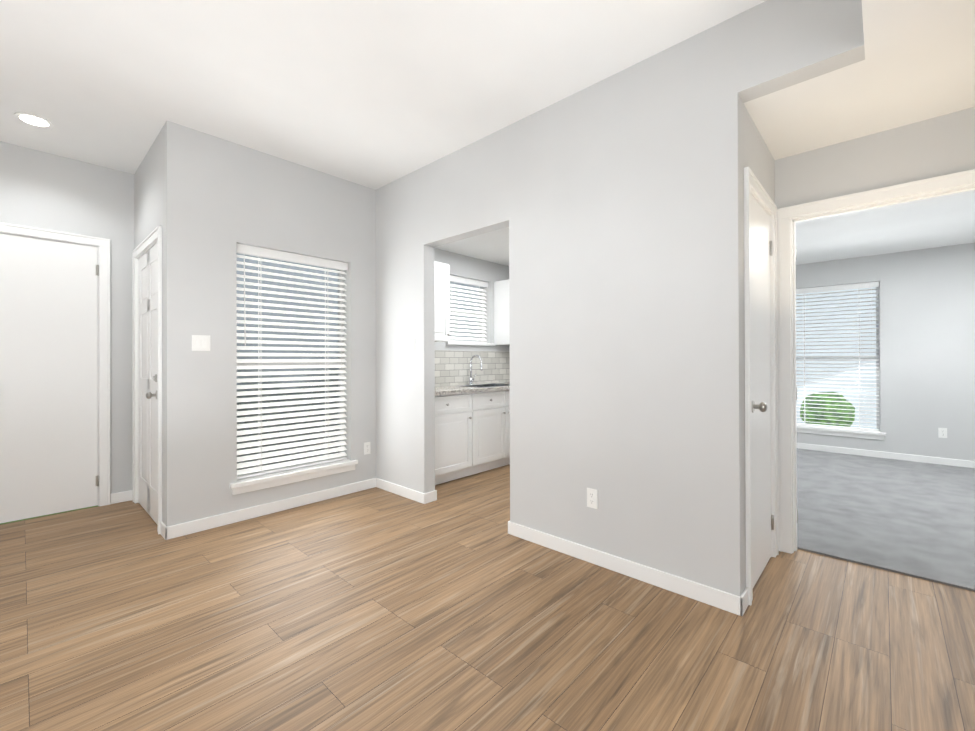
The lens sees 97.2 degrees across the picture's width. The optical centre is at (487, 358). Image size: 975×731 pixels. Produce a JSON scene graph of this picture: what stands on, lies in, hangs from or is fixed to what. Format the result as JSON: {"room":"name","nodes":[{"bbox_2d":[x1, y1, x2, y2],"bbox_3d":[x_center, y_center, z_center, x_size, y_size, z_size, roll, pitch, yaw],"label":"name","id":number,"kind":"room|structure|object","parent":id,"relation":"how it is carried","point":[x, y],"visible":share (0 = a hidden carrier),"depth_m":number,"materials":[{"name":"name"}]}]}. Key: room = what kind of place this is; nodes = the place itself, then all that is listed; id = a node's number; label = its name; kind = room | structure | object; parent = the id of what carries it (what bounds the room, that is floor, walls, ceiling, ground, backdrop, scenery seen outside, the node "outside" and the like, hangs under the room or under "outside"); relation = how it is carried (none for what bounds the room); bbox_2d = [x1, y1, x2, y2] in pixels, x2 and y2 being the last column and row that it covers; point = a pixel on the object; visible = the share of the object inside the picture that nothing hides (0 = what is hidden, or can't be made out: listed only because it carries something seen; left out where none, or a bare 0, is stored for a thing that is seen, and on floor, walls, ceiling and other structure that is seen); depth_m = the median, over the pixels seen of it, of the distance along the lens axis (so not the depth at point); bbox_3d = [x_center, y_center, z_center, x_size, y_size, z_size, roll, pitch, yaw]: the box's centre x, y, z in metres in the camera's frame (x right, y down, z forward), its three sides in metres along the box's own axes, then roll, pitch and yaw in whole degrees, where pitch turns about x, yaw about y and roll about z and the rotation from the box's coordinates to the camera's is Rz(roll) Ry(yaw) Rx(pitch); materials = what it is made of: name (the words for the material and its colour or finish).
{"room":"empty living room","nodes":[
{"label":"empty living room","id":0,"kind":"room"},
{"bbox_2d":[0,141,133,493],"bbox_3d":[-4.492,-0.264,2.527,0.120,3.060,3.990,0,0,43],"label":"wall","id":1,"kind":"structure","parent":0,"point":[43,190],"depth_m":3.71,"materials":[{"name":"grey paint"}]},
{"bbox_2d":[0,233,98,522],"bbox_3d":[-3.543,0.149,3.443,0.106,2.216,0.664,0,0,43],"label":"closet door","id":2,"kind":"structure","parent":1,"relation":"in","point":[48,376],"depth_m":3.46,"materials":[{"name":"white wood"}]},
{"bbox_2d":[0,222,109,505],"bbox_3d":[-3.605,0.114,3.488,0.166,2.304,0.804,0,0,43],"label":"door frame","id":3,"kind":"structure","parent":1,"relation":"attached to","point":[102,245],"depth_m":3.69,"materials":[{"name":"white wood"}]},
{"bbox_2d":[134,121,187,526],"bbox_3d":[-2.668,-0.267,3.478,1.276,3.060,0.120,0,0,43],"label":"wall","id":4,"kind":"structure","parent":0,"point":[160,186],"depth_m":3.06,"materials":[{"name":"grey paint"}]},
{"bbox_2d":[132,226,161,533],"bbox_3d":[-2.695,0.154,3.502,1.058,2.219,0.166,0,0,43],"label":"door frame","id":5,"kind":"structure","parent":4,"relation":"attached to","point":[149,241],"depth_m":3.38,"materials":[{"name":"white wood"}]},
{"bbox_2d":[138,243,156,523],"bbox_3d":[-2.741,0.189,3.451,0.900,2.131,0.112,0,0,43],"label":"entry door","id":6,"kind":"structure","parent":4,"relation":"in","point":[147,380],"depth_m":3.49,"materials":[{"name":"white wood"}]},
{"bbox_2d":[187,127,375,521],"bbox_3d":[-1.699,-0.269,3.728,0.190,3.060,1.562,0,0,43],"label":"wall","id":7,"kind":"structure","parent":0,"point":[239,194],"depth_m":3.37,"materials":[{"name":"grey paint"}]},
{"bbox_2d":[192,335,209,350],"bbox_3d":[-2.095,-0.115,3.146,0.015,0.115,0.116,0,0,43],"label":"light switch","id":8,"kind":"object","parent":7,"relation":"attached to","point":[200,342],"visible":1,"depth_m":3.15,"materials":[{"name":"white plastic"}]},
{"bbox_2d":[160,478,373,539],"bbox_3d":[-1.674,1.216,3.614,0.039,0.090,1.695,0,0,43],"label":"baseboard","id":9,"kind":"structure","parent":7,"relation":"attached to","point":[194,526],"depth_m":3.42,"materials":[{"name":"white wood"}]},
{"bbox_2d":[230,254,357,494],"bbox_3d":[-1.662,0.071,3.727,0.218,1.950,1.070,0,0,43],"label":"window","id":10,"kind":"structure","parent":7,"relation":"in","point":[253,483],"depth_m":3.73,"materials":[{"name":"silver metal"}]},
{"bbox_2d":[237,244,347,478],"bbox_3d":[-1.663,0.022,3.728,0.084,1.851,0.958,0,0,43],"label":"window blinds","id":11,"kind":"object","parent":10,"relation":"attached to","point":[258,252],"visible":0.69,"depth_m":3.69,"materials":[{"name":"white plastic"}]},
{"bbox_2d":[364,442,369,454],"bbox_3d":[-1.163,0.866,4.155,0.010,0.115,0.070,0,0,43],"label":"outlet","id":12,"kind":"object","parent":7,"relation":"attached to","point":[366,447],"visible":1,"depth_m":4.15,"materials":[{"name":"white plastic"}]},
{"bbox_2d":[0,0,766,189],"bbox_3d":[-2.121,-1.740,1.405,4.903,0.132,5.552,0,0,43],"label":"ceiling","id":13,"kind":"structure","parent":0,"point":[375,94],"depth_m":2.48,"materials":[{"name":"white paint"}]},
{"bbox_2d":[14,112,53,127],"bbox_3d":[-3.161,-1.661,2.997,0.190,0.008,0.190,0,0,43],"label":"recessed light","id":14,"kind":"object","parent":13,"relation":"in","point":[34,120],"visible":1,"depth_m":2.99,"materials":[{"name":"white plastic"}]},
{"bbox_2d":[434,248,509,351],"bbox_3d":[-0.383,-0.267,5.372,0.190,3.060,2.398,0,0,43],"label":"wall","id":15,"kind":"structure","parent":0,"point":[468,267],"depth_m":5.56,"materials":[{"name":"grey paint"}]},
{"bbox_2d":[434,261,449,341],"bbox_3d":[-0.766,-0.609,4.558,0.345,0.840,0.674,0,0,43],"label":"upper cabinet","id":16,"kind":"object","parent":15,"relation":"attached to","point":[442,304],"depth_m":4.61,"materials":[{"name":"white wood"}]},
{"bbox_2d":[446,282,495,345],"bbox_3d":[-0.261,-0.593,5.469,0.218,0.848,0.850,0,0,43],"label":"kitchen window","id":17,"kind":"structure","parent":15,"relation":"in","point":[470,343],"depth_m":5.56,"materials":[{"name":"silver metal"}]},
{"bbox_2d":[449,275,487,342],"bbox_3d":[-0.262,-0.613,5.469,0.084,0.806,0.738,0,0,43],"label":"window blinds","id":18,"kind":"object","parent":17,"relation":"attached to","point":[467,281],"visible":0.79,"depth_m":5.49,"materials":[{"name":"white plastic"}]},
{"bbox_2d":[435,350,509,386],"bbox_3d":[-0.347,0.112,5.256,0.011,0.420,2.270,0,0,43],"label":"backsplash","id":19,"kind":"structure","parent":15,"relation":"attached to","point":[452,368],"depth_m":5.38,"materials":[{"name":"tile"}]},
{"bbox_2d":[494,279,509,344],"bbox_3d":[0.379,-0.608,5.801,0.345,0.840,0.486,0,0,43],"label":"upper cabinet","id":20,"kind":"object","parent":15,"relation":"attached to","point":[501,288],"depth_m":5.65,"materials":[{"name":"white wood"}]},
{"bbox_2d":[0,464,974,730],"bbox_3d":[-0.064,1.297,1.221,8.150,0.100,8.070,0,0,43],"label":"floor","id":21,"kind":"structure","parent":0,"point":[454,606],"depth_m":1.95,"materials":[{"name":"brown wood"}]},
{"bbox_2d":[435,392,478,484],"bbox_3d":[-0.616,0.811,4.504,0.625,0.898,0.800,0,0,43],"label":"base cabinet","id":22,"kind":"object","parent":21,"relation":"on","point":[472,433],"depth_m":4.38,"materials":[{"name":"white wood"}]},
{"bbox_2d":[435,382,509,395],"bbox_3d":[-0.110,0.416,5.038,0.651,0.197,2.270,0,0,43],"label":"countertop","id":23,"kind":"structure","parent":22,"relation":"on","point":[458,389],"depth_m":4.74,"materials":[{"name":"grey stone"}]},
{"bbox_2d":[468,355,482,384],"bbox_3d":[-0.129,0.136,5.252,0.224,0.371,0.110,0,0,43],"label":"kitchen faucet","id":24,"kind":"object","parent":23,"relation":"on","point":[470,377],"visible":1,"depth_m":5.27,"materials":[{"name":"silver metal"}]},
{"bbox_2d":[491,390,509,457],"bbox_3d":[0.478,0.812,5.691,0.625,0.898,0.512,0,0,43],"label":"base cabinet","id":25,"kind":"object","parent":21,"relation":"on","point":[500,400],"depth_m":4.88,"materials":[{"name":"white wood"}]},
{"bbox_2d":[376,0,864,595],"bbox_3d":[0.151,-0.277,3.168,3.963,3.060,0.120,0,0,43],"label":"wall","id":26,"kind":"structure","parent":0,"point":[614,202],"depth_m":2.50,"materials":[{"name":"grey paint"}]},
{"bbox_2d":[374,478,429,503],"bbox_3d":[-0.798,1.214,3.971,0.724,0.090,0.041,0,0,43],"label":"baseboard","id":27,"kind":"structure","parent":26,"relation":"attached to","point":[424,498],"depth_m":3.92,"materials":[{"name":"white wood"}]},
{"bbox_2d":[587,488,597,508],"bbox_3d":[0.640,0.855,2.629,0.070,0.115,0.010,0,0,43],"label":"outlet","id":28,"kind":"object","parent":26,"relation":"attached to","point":[592,498],"visible":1,"depth_m":2.62,"materials":[{"name":"white plastic"}]},
{"bbox_2d":[508,521,748,615],"bbox_3d":[0.701,1.205,2.589,1.478,0.090,0.041,0,0,43],"label":"baseboard","id":29,"kind":"structure","parent":26,"relation":"attached to","point":[726,601],"depth_m":2.41,"materials":[{"name":"white wood"}]},
{"bbox_2d":[434,0,974,265],"bbox_3d":[1.149,-1.559,1.723,7.020,0.512,10.450,0,0,43],"label":"ceiling","id":30,"kind":"structure","parent":0,"point":[917,64],"depth_m":2.25,"materials":[{"name":"white paint"}]},
{"bbox_2d":[743,103,774,514],"bbox_3d":[1.553,-0.027,2.539,0.120,2.548,0.855,0,0,43],"label":"wall","id":31,"kind":"structure","parent":0,"point":[759,161],"depth_m":2.43,"materials":[{"name":"grey paint"}]},
{"bbox_2d":[744,167,778,605],"bbox_3d":[1.526,0.137,2.510,0.166,2.219,0.778,0,0,43],"label":"door frame","id":32,"kind":"structure","parent":31,"relation":"attached to","point":[753,186],"depth_m":2.22,"materials":[{"name":"white wood"}]},
{"bbox_2d":[751,194,773,587],"bbox_3d":[1.588,0.172,2.465,0.106,2.131,0.638,0,0,43],"label":"closet door","id":33,"kind":"structure","parent":31,"relation":"in","point":[762,516],"depth_m":2.48,"materials":[{"name":"white wood"}]},
{"bbox_2d":[775,107,974,516],"bbox_3d":[2.911,-0.034,1.951,4.990,2.548,0.120,0,0,43],"label":"wall","id":34,"kind":"structure","parent":0,"point":[942,145],"depth_m":2.47,"materials":[{"name":"grey paint"}]},
{"bbox_2d":[777,169,974,553],"bbox_3d":[2.334,0.135,2.482,1.078,2.219,0.166,0,0,43],"label":"door frame","id":35,"kind":"structure","parent":34,"relation":"attached to","point":[789,217],"depth_m":2.75,"materials":[{"name":"white wood"}]},
{"bbox_2d":[796,243,974,460],"bbox_3d":[5.549,-0.032,4.902,5.110,2.548,0.190,0,0,43],"label":"wall","id":36,"kind":"structure","parent":0,"point":[927,343],"depth_m":5.12,"materials":[{"name":"grey paint"}]},
{"bbox_2d":[796,282,885,439],"bbox_3d":[4.594,0.021,5.747,1.070,1.985,0.218,0,0,43],"label":"bedroom window","id":37,"kind":"structure","parent":36,"relation":"in","point":[858,433],"depth_m":5.68,"materials":[{"name":"silver metal"}]},
{"bbox_2d":[796,281,878,430],"bbox_3d":[4.594,-0.028,5.748,0.958,1.886,0.084,0,0,43],"label":"window blinds","id":38,"kind":"object","parent":37,"relation":"attached to","point":[871,285],"visible":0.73,"depth_m":5.69,"materials":[{"name":"white plastic"}]},
{"bbox_2d":[797,443,974,467],"bbox_3d":[5.484,1.197,4.823,4.870,0.090,0.013,0,0,43],"label":"baseboard","id":39,"kind":"structure","parent":36,"relation":"attached to","point":[908,457],"depth_m":5.29,"materials":[{"name":"white wood"}]},
{"bbox_2d":[938,428,946,437],"bbox_3d":[5.296,0.864,4.999,0.070,0.115,0.010,0,0,43],"label":"outlet","id":40,"kind":"object","parent":36,"relation":"attached to","point":[942,432],"visible":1,"depth_m":5.00,"materials":[{"name":"white plastic"}]},
{"bbox_2d":[797,448,974,591],"bbox_3d":[4.193,1.286,3.422,4.870,0.112,3.823,0,0,43],"label":"floor","id":41,"kind":"structure","parent":0,"point":[912,518],"depth_m":3.40,"materials":[{"name":"grey carpet"}]},
{"label":"outside","id":42,"kind":"structure","parent":0,"visible":0},
{"bbox_2d":[0,505,97,524],"bbox_3d":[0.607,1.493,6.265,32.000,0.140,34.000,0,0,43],"label":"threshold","id":43,"kind":"structure","parent":42,"point":[48,515],"depth_m":3.92,"materials":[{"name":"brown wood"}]},
{"bbox_3d":[5.844,1.378,6.785,7.000,0.060,2.940,0,0,43],"label":"ground","id":44,"kind":"structure","parent":0,"visible":0},
{"bbox_2d":[800,392,854,426],"bbox_3d":[5.613,0.862,7.258,4.758,1.123,1.639,0,0,43],"label":"shrub","id":45,"kind":"object","parent":44,"relation":"on","point":[825,410],"depth_m":6.58,"materials":[{"name":"green plant"}]},
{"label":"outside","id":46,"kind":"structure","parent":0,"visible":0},
{"bbox_2d":[237,253,478,469],"bbox_3d":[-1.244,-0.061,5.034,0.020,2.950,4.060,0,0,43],"label":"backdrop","id":47,"kind":"structure","parent":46,"point":[284,315],"depth_m":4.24,"materials":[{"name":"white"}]},
{"bbox_2d":[796,287,875,428],"bbox_3d":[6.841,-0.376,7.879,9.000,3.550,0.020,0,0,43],"label":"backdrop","id":48,"kind":"structure","parent":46,"point":[845,365],"depth_m":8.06,"materials":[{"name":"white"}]}
]}

